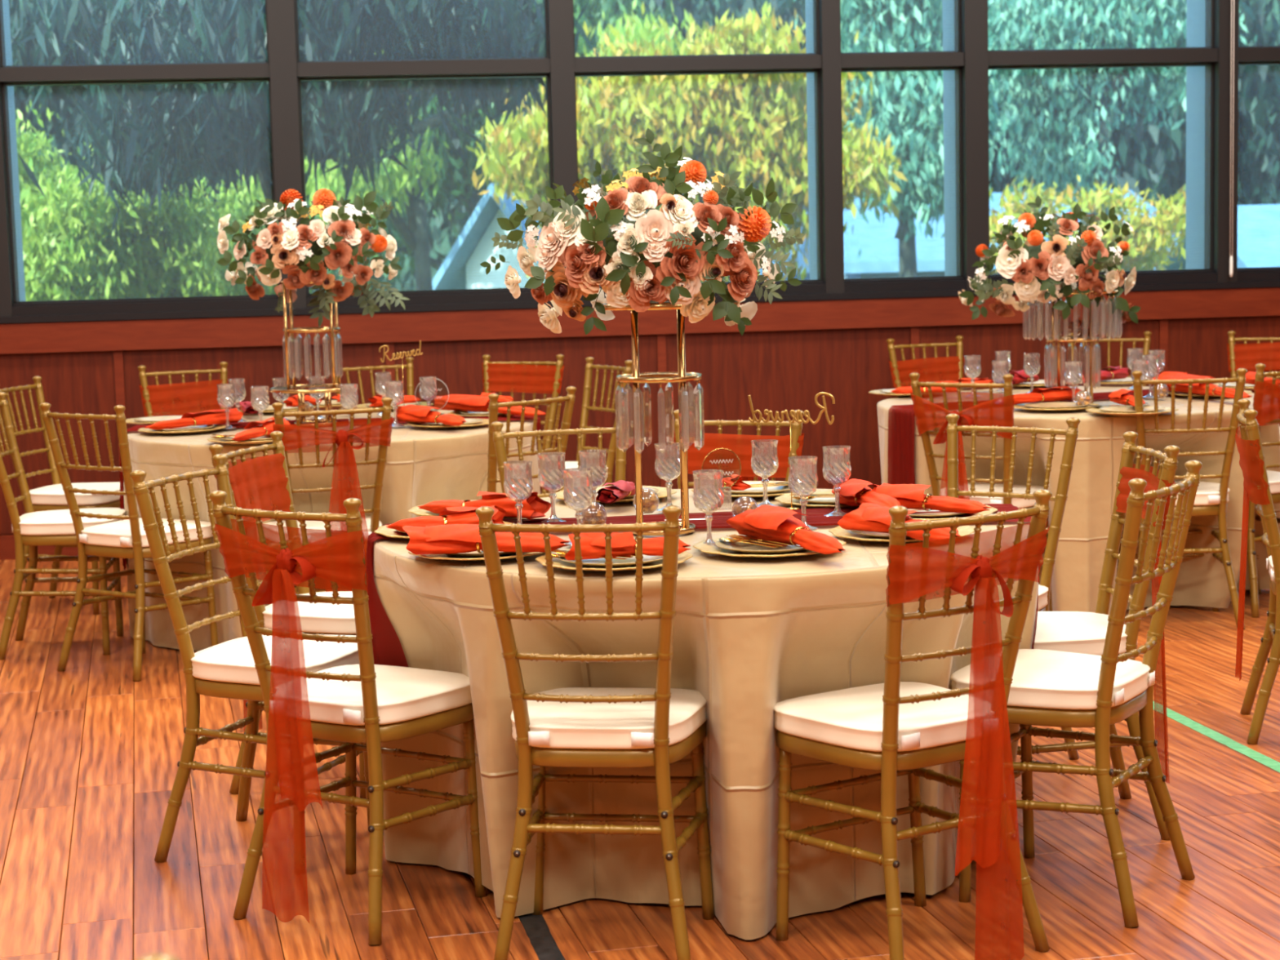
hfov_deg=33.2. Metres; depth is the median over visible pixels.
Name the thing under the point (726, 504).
round sign
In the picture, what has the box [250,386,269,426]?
goblet
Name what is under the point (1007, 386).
chair
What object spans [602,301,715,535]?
stand
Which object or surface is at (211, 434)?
fork
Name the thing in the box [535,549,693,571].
charger
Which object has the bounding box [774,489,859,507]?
charger
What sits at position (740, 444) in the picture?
sash
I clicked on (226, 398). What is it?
goblet
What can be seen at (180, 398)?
sash
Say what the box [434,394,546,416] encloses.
napkin
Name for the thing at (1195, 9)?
window mullion
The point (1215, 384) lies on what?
charger
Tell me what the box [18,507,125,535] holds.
cushion
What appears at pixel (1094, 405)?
knife
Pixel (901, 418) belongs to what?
table runner
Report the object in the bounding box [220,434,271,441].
plate
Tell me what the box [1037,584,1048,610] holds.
cushion
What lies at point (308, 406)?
ball
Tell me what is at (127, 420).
charger
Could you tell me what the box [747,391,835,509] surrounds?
sign
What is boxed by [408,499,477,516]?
charger
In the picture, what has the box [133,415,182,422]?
plate
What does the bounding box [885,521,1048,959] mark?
sash
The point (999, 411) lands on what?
sash
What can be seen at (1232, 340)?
chair
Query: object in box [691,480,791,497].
charger
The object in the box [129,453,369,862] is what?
chair
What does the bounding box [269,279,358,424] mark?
stand
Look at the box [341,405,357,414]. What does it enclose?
ball
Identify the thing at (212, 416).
napkin
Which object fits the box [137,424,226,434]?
charger
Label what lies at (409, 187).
tree
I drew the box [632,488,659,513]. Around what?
ball
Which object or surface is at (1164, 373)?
napkin
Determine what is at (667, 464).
goblet
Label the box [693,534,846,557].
charger
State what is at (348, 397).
goblet
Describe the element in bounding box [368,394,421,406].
napkin
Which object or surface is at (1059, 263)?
flower arrangement
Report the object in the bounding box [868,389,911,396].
charger
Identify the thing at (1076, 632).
cushion
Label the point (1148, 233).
tree
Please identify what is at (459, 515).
napkin
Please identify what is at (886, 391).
plate
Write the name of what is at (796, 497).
spoon
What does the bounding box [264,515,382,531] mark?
cushion
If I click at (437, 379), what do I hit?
round sign
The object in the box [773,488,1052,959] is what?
chair
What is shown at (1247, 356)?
sash
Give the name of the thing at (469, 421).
plate
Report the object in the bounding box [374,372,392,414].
goblet
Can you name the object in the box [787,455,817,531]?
goblet
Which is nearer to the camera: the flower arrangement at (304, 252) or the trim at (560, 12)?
the flower arrangement at (304, 252)
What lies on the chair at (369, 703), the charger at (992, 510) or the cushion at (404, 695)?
the cushion at (404, 695)
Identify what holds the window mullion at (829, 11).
on the wall
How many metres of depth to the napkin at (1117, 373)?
9.15 m
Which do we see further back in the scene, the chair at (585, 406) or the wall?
the wall
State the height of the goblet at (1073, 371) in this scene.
0.165 m
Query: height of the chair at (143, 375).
0.938 m
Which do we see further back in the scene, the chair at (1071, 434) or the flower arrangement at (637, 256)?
the chair at (1071, 434)
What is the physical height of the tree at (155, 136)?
7.277 m
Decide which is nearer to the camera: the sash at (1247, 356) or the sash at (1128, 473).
the sash at (1128, 473)
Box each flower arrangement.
[216,188,409,327]
[480,127,804,335]
[958,195,1140,337]
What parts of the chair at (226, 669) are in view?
post, rail, rail, rail, rail, seat frame, post, leg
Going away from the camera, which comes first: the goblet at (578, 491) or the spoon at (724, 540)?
the spoon at (724, 540)
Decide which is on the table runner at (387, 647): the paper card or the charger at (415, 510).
the paper card
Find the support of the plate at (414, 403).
on the charger at (360, 406)
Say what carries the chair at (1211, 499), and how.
on the floor
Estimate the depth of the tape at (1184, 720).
6.02 m
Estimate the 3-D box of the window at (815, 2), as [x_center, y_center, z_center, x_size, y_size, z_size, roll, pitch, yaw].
[0.261,-2.443,10.355,1.204,2.997,0.099,-2,6,-6]
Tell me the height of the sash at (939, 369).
0.728 m
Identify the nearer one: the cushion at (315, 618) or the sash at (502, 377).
the cushion at (315, 618)
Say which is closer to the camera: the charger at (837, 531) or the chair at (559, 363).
the charger at (837, 531)
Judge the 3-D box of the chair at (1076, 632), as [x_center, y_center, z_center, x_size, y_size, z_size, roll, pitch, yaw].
[1.032,0.371,5.198,0.467,0.938,0.404,-2,6,-2]
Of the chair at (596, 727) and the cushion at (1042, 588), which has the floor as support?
the chair at (596, 727)
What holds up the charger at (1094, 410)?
on the tablecloth at (1201, 581)
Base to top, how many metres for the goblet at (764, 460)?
0.165 m
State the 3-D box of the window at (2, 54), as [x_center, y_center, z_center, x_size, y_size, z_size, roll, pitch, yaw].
[1.679,-2.494,10.493,9.443,2.997,0.140,-2,6,-6]
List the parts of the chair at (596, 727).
post, leg, rail, rail, rail, rail, seat frame, post, leg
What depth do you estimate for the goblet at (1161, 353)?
8.63 m
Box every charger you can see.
[125,417,156,425]
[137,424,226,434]
[207,434,272,444]
[239,406,315,413]
[284,403,341,408]
[356,401,433,410]
[374,520,511,538]
[407,417,488,428]
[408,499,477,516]
[408,551,542,560]
[447,411,514,417]
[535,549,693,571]
[555,485,676,502]
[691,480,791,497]
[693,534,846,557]
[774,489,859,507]
[828,524,974,542]
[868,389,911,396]
[913,504,998,520]
[993,382,1066,387]
[1013,402,1098,411]
[1085,405,1178,415]
[1100,378,1152,385]
[1168,390,1252,397]
[1213,382,1253,390]
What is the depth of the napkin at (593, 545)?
4.39 m
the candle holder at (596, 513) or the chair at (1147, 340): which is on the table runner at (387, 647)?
the candle holder at (596, 513)
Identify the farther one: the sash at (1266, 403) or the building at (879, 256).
the building at (879, 256)
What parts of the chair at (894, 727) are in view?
leg, seat frame, post, leg, rail, rail, rail, rail, post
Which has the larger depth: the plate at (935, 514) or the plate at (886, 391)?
the plate at (886, 391)
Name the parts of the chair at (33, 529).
rail, post, rail, post, rail, seat frame, leg, leg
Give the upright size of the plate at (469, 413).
0.015 m
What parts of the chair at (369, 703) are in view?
post, rail, rail, rail, rail, leg, post, seat frame, leg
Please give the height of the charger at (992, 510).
0.016 m
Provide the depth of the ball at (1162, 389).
8.26 m
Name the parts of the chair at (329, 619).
post, rail, post, seat frame, leg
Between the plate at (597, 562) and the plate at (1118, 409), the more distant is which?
the plate at (1118, 409)
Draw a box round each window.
[0,0,1279,303]
[295,0,555,295]
[573,0,822,287]
[840,0,963,280]
[988,0,1213,276]
[1237,45,1279,270]
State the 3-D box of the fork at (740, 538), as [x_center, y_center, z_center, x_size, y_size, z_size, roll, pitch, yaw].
[0.249,0.129,4.572,0.024,0.006,0.188,-6,8,-35]
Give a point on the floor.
(91, 753)
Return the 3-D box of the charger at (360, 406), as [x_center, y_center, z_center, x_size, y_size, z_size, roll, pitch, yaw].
[-1.011,-0.301,8.818,0.326,0.016,0.325,-5,7,-29]
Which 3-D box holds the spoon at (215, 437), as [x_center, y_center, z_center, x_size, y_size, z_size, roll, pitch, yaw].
[-1.400,-0.148,7.443,0.190,0.007,0.037,0,7,10]
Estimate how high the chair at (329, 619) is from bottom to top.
0.938 m
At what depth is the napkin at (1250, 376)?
8.65 m
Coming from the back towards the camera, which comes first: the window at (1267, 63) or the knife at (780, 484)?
the window at (1267, 63)
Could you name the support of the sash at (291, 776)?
attached to the chair at (369, 703)
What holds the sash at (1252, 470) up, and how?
attached to the chair at (1249, 426)
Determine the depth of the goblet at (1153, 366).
8.32 m
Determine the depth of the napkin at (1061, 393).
8.08 m
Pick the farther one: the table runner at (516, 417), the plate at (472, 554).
the table runner at (516, 417)
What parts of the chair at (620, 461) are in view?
post, rail, rail, post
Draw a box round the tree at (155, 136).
[8,0,604,234]
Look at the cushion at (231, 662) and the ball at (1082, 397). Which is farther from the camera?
the ball at (1082, 397)
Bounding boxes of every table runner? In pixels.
[119,414,542,569]
[366,503,1038,667]
[887,388,1253,484]
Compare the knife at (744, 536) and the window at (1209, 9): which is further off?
the window at (1209, 9)
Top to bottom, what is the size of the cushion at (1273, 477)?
0.054 m
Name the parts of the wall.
panel, panel, panel, rail, panel, panel, panel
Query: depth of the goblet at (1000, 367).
8.19 m
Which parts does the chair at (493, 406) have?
post, rail, rail, rail, post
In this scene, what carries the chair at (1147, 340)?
on the floor
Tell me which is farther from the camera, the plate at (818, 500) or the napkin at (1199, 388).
the napkin at (1199, 388)
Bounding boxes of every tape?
[517,913,565,959]
[1153,701,1279,772]
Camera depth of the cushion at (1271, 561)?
6.01 m
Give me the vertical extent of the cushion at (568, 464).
0.054 m
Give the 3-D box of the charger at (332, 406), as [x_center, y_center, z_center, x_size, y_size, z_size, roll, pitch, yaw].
[-1.342,-0.315,9.008,0.326,0.016,0.325,-7,9,-42]
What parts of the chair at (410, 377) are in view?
post, rail, post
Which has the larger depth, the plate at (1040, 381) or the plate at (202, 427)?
the plate at (1040, 381)
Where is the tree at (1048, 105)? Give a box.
[987,0,1257,224]
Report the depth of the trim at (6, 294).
10.08 m
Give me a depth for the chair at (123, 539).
7.34 m
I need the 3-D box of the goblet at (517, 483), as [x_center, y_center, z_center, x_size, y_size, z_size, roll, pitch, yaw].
[-0.277,0.041,4.912,0.068,0.165,0.068,-3,7,-10]
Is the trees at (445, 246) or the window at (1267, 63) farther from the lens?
the trees at (445, 246)
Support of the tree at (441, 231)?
on the ground
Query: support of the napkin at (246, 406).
on the tablecloth at (424, 465)
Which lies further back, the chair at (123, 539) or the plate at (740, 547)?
the chair at (123, 539)
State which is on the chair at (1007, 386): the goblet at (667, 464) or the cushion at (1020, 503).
the cushion at (1020, 503)
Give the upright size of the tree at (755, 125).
7.288 m
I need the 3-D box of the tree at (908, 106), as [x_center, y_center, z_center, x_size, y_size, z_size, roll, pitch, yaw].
[2.947,-2.482,24.259,2.639,9.441,3.291,-3,7,-14]
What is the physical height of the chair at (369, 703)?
0.938 m
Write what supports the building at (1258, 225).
on the ground
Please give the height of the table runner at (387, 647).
0.435 m
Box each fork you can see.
[211,434,264,436]
[551,549,633,558]
[726,533,786,546]
[751,482,788,486]
[794,494,835,497]
[1082,404,1133,407]
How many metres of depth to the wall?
10.44 m
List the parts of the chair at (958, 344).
post, rail, post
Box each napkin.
[144,408,243,430]
[231,417,289,440]
[234,401,258,413]
[283,395,321,407]
[332,394,340,402]
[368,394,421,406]
[386,505,506,532]
[396,404,466,426]
[402,524,569,555]
[417,491,551,519]
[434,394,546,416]
[480,392,513,402]
[564,532,690,559]
[595,480,635,503]
[722,474,751,490]
[725,504,844,554]
[831,478,900,507]
[837,502,960,541]
[865,483,991,513]
[891,382,957,394]
[933,377,993,383]
[1009,369,1039,384]
[1013,386,1081,404]
[1100,365,1128,380]
[1108,388,1145,406]
[1152,371,1215,383]
[1159,373,1251,398]
[1244,371,1272,384]
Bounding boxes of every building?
[843,189,1175,278]
[1153,204,1279,270]
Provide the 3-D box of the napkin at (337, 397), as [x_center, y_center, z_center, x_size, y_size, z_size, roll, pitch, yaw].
[-1.241,-0.342,8.971,0.099,0.035,0.050,-4,7,-20]
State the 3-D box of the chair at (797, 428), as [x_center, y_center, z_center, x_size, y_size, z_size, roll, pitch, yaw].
[0.229,0.283,6.158,0.403,0.938,0.467,1,7,20]
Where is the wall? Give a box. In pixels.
[0,268,1279,534]
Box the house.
[431,182,809,289]
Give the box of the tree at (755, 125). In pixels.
[465,0,907,285]
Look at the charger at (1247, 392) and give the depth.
8.33 m
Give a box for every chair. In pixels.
[0,376,119,614]
[0,391,125,659]
[39,402,218,681]
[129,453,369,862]
[137,361,227,417]
[137,953,178,959]
[208,431,365,798]
[208,490,486,945]
[264,396,392,604]
[335,356,413,409]
[421,386,576,516]
[475,505,714,959]
[482,354,564,448]
[490,417,626,497]
[546,356,632,493]
[673,409,804,488]
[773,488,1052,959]
[886,335,963,390]
[909,372,1052,611]
[946,413,1079,783]
[950,460,1202,928]
[1014,431,1180,840]
[1067,331,1151,386]
[1116,368,1247,628]
[1227,330,1279,428]
[1236,398,1279,744]
[1246,363,1279,617]
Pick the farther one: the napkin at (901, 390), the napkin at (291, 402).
the napkin at (291, 402)
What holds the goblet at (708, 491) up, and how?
on the tablecloth at (751, 635)
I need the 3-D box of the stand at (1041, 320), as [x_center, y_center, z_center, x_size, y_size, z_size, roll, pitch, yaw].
[1.653,-0.511,8.209,0.372,0.430,0.372,-1,6,0]
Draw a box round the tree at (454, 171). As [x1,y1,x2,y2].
[305,0,675,291]
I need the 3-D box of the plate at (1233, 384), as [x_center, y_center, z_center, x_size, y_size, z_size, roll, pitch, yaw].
[2.474,-0.384,8.737,0.232,0.015,0.232,-1,6,0]
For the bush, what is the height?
6.535 m
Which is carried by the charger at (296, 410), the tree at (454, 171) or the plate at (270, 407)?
the plate at (270, 407)
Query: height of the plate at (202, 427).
0.015 m
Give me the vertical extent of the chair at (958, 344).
0.938 m
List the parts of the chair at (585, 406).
post, rail, rail, rail, rail, post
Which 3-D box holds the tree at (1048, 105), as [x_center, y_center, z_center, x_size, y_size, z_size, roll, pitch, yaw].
[5.847,-3.039,27.555,4.731,9.664,3.062,-3,7,-14]
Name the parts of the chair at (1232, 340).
post, rail, rail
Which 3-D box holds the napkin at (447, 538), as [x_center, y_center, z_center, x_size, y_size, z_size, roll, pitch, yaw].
[-0.324,0.123,4.532,0.359,0.062,0.134,0,7,10]
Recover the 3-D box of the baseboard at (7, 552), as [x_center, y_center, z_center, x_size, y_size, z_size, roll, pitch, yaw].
[-0.014,0.206,10.529,13.000,0.115,0.048,-2,6,-6]
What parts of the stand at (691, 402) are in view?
post, post, post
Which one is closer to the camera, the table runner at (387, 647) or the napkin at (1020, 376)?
the table runner at (387, 647)
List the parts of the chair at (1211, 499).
leg, post, rail, rail, rail, seat frame, rail, leg, post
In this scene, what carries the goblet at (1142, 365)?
on the tablecloth at (1201, 581)
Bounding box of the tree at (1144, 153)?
[701,0,1279,209]
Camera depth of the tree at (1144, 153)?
45.45 m
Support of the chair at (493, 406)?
on the floor
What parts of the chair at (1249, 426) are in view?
rail, rail, rail, seat frame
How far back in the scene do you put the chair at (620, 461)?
6.14 m
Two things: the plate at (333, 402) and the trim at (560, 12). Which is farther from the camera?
the trim at (560, 12)
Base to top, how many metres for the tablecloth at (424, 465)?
0.761 m
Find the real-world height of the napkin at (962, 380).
0.038 m
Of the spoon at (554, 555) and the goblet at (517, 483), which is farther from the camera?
the goblet at (517, 483)
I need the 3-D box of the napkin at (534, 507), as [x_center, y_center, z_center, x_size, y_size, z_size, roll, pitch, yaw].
[-0.381,0.054,5.157,0.342,0.060,0.142,1,7,22]
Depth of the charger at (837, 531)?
4.72 m
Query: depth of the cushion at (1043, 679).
4.55 m
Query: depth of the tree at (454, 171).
29.24 m
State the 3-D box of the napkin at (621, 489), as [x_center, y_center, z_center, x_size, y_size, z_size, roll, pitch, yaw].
[-0.051,0.025,5.403,0.070,0.048,0.232,1,7,18]
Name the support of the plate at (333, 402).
on the charger at (332, 406)
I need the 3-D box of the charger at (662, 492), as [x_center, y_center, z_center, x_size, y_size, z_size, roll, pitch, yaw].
[-0.067,0.040,5.576,0.326,0.016,0.325,0,7,10]
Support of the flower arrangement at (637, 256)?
on the stand at (691, 402)
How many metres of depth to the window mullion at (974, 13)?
10.53 m
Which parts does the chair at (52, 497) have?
post, rail, rail, rail, rail, post, seat frame, leg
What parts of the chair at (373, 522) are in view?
post, rail, rail, rail, rail, post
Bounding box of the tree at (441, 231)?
[8,0,842,293]
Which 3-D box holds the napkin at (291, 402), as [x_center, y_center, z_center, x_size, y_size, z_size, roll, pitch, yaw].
[-1.384,-0.327,8.822,0.075,0.048,0.206,4,8,39]
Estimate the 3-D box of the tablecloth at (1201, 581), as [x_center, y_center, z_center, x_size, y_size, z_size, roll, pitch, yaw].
[1.718,0.064,8.465,1.546,0.761,1.536,-1,6,0]
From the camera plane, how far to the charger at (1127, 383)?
9.06 m
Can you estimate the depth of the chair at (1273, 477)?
7.92 m
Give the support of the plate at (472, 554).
on the charger at (446, 557)
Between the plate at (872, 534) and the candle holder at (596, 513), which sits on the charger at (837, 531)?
the plate at (872, 534)
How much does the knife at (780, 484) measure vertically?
0.001 m
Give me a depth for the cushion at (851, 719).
4.25 m
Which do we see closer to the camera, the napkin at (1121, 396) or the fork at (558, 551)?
the fork at (558, 551)
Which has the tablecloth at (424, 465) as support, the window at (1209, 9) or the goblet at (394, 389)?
the goblet at (394, 389)
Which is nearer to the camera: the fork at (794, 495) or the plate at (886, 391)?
the fork at (794, 495)
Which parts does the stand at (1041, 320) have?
post, post, post, post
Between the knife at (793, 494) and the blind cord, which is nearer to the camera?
the knife at (793, 494)
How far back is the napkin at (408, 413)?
7.79 m
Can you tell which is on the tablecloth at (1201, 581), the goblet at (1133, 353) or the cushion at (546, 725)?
the goblet at (1133, 353)
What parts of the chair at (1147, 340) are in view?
post, rail, post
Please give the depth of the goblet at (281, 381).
8.25 m
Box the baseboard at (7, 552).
[0,533,91,559]
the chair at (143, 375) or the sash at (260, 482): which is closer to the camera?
the sash at (260, 482)
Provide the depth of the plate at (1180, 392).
8.35 m
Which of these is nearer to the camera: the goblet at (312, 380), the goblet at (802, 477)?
the goblet at (802, 477)
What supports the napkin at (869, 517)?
on the plate at (872, 534)
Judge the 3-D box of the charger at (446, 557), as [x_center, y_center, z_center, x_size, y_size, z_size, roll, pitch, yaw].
[-0.338,0.153,4.638,0.325,0.016,0.326,-7,8,-40]
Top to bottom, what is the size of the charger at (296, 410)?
0.016 m
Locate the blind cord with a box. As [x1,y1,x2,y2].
[1229,0,1234,276]
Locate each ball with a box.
[297,401,314,417]
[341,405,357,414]
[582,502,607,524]
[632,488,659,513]
[731,496,758,516]
[1074,390,1092,407]
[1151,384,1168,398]
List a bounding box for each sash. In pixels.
[138,378,228,417]
[213,453,291,733]
[213,518,368,923]
[272,417,393,591]
[481,363,564,393]
[673,431,804,480]
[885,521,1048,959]
[888,355,964,388]
[910,391,1014,499]
[1115,463,1175,783]
[1226,342,1279,426]
[1235,426,1270,680]
[1252,378,1279,426]
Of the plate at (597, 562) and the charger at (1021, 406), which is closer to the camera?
the plate at (597, 562)
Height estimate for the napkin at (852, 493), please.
0.061 m
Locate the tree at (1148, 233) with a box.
[989,173,1186,273]
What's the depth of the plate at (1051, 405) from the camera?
8.02 m
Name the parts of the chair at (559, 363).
post, rail, post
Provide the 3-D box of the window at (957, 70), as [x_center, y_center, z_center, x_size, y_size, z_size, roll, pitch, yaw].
[1.254,-2.480,10.466,0.613,2.997,0.099,-2,6,-6]
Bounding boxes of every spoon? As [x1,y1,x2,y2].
[210,435,262,438]
[551,553,627,559]
[718,537,777,547]
[750,481,788,485]
[791,496,835,499]
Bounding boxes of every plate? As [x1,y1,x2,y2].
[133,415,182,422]
[152,424,213,431]
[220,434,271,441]
[263,404,297,411]
[312,400,340,405]
[365,401,422,408]
[421,418,483,426]
[444,550,515,557]
[460,411,506,415]
[558,554,662,567]
[595,486,658,499]
[715,535,805,554]
[731,481,790,495]
[793,490,846,505]
[850,529,915,539]
[880,388,910,394]
[907,508,964,518]
[1013,379,1044,385]
[1024,401,1084,408]
[1098,405,1164,413]
[1100,377,1133,382]
[1180,391,1204,395]
[1218,382,1254,387]
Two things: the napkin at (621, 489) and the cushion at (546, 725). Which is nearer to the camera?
the cushion at (546, 725)
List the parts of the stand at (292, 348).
post, post, post, post, post, post, post, post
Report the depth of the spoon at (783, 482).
5.63 m
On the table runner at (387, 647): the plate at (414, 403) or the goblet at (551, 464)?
the goblet at (551, 464)
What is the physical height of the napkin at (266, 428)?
0.058 m
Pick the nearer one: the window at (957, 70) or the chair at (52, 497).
the chair at (52, 497)
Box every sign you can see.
[378,341,422,405]
[414,378,448,411]
[702,448,741,510]
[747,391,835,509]
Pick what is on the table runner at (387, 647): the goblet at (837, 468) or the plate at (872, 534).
the goblet at (837, 468)
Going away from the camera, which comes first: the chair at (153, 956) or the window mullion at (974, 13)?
the chair at (153, 956)
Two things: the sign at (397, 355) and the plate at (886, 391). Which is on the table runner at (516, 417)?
the sign at (397, 355)
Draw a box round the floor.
[0,558,1279,959]
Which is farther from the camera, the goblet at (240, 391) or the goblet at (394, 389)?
the goblet at (240, 391)
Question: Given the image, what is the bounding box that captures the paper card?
[665,518,705,520]
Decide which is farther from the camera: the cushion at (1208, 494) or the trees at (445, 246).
the trees at (445, 246)
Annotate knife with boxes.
[737,535,795,545]
[750,484,788,488]
[790,493,835,495]
[1093,404,1150,405]
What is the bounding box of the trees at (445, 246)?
[10,0,1279,297]
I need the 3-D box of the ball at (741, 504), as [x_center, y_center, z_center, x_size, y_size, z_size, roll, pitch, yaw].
[0.245,0.069,4.999,0.064,0.062,0.064,-5,7,-29]
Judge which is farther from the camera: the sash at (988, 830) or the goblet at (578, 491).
the goblet at (578, 491)
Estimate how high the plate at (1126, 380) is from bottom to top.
0.015 m
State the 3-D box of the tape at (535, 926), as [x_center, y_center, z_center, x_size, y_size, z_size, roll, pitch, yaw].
[-0.200,0.954,4.438,0.052,0.001,1.140,-3,7,-11]
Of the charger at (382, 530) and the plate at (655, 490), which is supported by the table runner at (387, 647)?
the charger at (382, 530)
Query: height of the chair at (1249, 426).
0.938 m
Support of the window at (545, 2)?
attached to the wall
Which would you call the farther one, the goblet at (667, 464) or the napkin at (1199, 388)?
the napkin at (1199, 388)
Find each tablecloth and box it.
[124,408,540,650]
[373,488,1038,939]
[876,386,1279,615]
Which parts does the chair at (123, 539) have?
post, rail, rail, rail, rail, post, leg, seat frame, leg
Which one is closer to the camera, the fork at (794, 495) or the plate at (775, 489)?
the fork at (794, 495)
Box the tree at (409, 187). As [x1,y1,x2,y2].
[304,0,700,290]
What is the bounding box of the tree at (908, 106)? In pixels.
[793,0,1013,276]
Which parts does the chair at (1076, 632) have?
post, rail, rail, rail, rail, post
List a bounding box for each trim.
[0,0,26,316]
[266,0,307,308]
[547,0,580,299]
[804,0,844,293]
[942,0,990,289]
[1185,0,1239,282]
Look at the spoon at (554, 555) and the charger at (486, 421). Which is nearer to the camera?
the spoon at (554, 555)
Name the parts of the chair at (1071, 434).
post, rail, rail, seat frame, post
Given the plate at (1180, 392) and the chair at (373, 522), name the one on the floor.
the chair at (373, 522)
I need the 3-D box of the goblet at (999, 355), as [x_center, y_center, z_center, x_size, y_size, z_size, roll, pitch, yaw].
[1.498,-0.449,8.864,0.068,0.165,0.068,-6,8,-34]
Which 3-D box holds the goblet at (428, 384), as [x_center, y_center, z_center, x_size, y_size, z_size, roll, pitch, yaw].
[-0.797,-0.306,8.109,0.068,0.165,0.068,-8,9,-44]
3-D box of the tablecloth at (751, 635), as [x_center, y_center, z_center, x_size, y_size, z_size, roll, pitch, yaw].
[0.157,0.484,5.086,1.537,0.761,1.540,-1,6,0]
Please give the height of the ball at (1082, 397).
0.062 m
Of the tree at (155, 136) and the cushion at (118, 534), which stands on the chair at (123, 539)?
the cushion at (118, 534)
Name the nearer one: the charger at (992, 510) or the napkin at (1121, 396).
the charger at (992, 510)
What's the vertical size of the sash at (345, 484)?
0.758 m
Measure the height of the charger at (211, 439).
0.016 m
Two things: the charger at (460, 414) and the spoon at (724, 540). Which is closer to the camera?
the spoon at (724, 540)
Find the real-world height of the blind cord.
3.005 m
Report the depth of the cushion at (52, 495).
8.59 m
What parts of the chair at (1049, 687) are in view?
leg, leg, seat frame, post, rail, rail, rail, rail, post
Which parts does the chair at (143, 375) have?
post, rail, post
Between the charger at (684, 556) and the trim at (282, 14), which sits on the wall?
the trim at (282, 14)
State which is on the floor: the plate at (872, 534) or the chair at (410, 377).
the chair at (410, 377)
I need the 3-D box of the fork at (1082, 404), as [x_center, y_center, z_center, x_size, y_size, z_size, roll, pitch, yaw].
[1.698,-0.270,7.793,0.188,0.006,0.024,2,7,31]
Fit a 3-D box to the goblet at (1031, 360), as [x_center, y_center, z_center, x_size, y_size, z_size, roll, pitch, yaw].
[1.579,-0.428,8.655,0.068,0.165,0.068,0,7,13]
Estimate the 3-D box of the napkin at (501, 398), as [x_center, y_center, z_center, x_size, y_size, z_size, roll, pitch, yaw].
[-0.591,-0.335,8.736,0.170,0.042,0.069,1,7,18]
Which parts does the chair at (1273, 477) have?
post, leg, seat frame, rail, rail, rail, rail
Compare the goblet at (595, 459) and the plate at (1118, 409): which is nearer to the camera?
the goblet at (595, 459)
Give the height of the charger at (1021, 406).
0.016 m
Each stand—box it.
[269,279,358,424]
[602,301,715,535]
[1022,288,1122,403]
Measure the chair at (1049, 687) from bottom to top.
0.938 m
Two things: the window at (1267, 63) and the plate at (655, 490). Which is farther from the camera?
the window at (1267, 63)
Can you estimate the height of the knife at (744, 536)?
0.001 m
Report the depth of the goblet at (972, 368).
8.58 m
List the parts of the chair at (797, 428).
post, rail, rail, post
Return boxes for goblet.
[217,383,236,429]
[227,377,246,422]
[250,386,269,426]
[271,377,290,420]
[308,375,325,418]
[339,383,358,421]
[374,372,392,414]
[385,381,404,426]
[419,376,437,410]
[502,460,533,524]
[537,452,566,522]
[562,467,593,546]
[578,448,607,502]
[654,442,679,511]
[692,469,724,547]
[751,439,778,506]
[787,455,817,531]
[822,445,851,515]
[964,355,981,392]
[991,360,1009,393]
[995,351,1011,391]
[1023,352,1039,393]
[1064,360,1082,402]
[1126,347,1143,389]
[1130,359,1149,404]
[1142,354,1159,398]
[1148,349,1165,379]
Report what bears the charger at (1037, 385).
on the tablecloth at (1201, 581)
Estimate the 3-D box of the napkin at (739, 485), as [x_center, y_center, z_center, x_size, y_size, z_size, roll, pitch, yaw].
[0.237,0.006,5.528,0.082,0.042,0.063,2,8,31]
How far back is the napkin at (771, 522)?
4.53 m
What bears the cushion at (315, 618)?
on the chair at (329, 619)
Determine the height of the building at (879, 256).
5.607 m
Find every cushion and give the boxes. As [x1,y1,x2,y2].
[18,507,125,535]
[29,482,119,505]
[80,518,213,547]
[191,634,359,684]
[262,591,355,634]
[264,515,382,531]
[306,664,471,725]
[511,687,706,749]
[564,461,608,477]
[773,681,968,751]
[950,648,1150,709]
[968,483,1044,507]
[1033,611,1127,655]
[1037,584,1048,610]
[1174,480,1229,506]
[1266,470,1279,493]
[1268,555,1275,582]
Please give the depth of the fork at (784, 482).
5.61 m
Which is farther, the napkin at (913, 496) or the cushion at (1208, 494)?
the cushion at (1208, 494)
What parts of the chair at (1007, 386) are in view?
post, rail, rail, rail, rail, post, leg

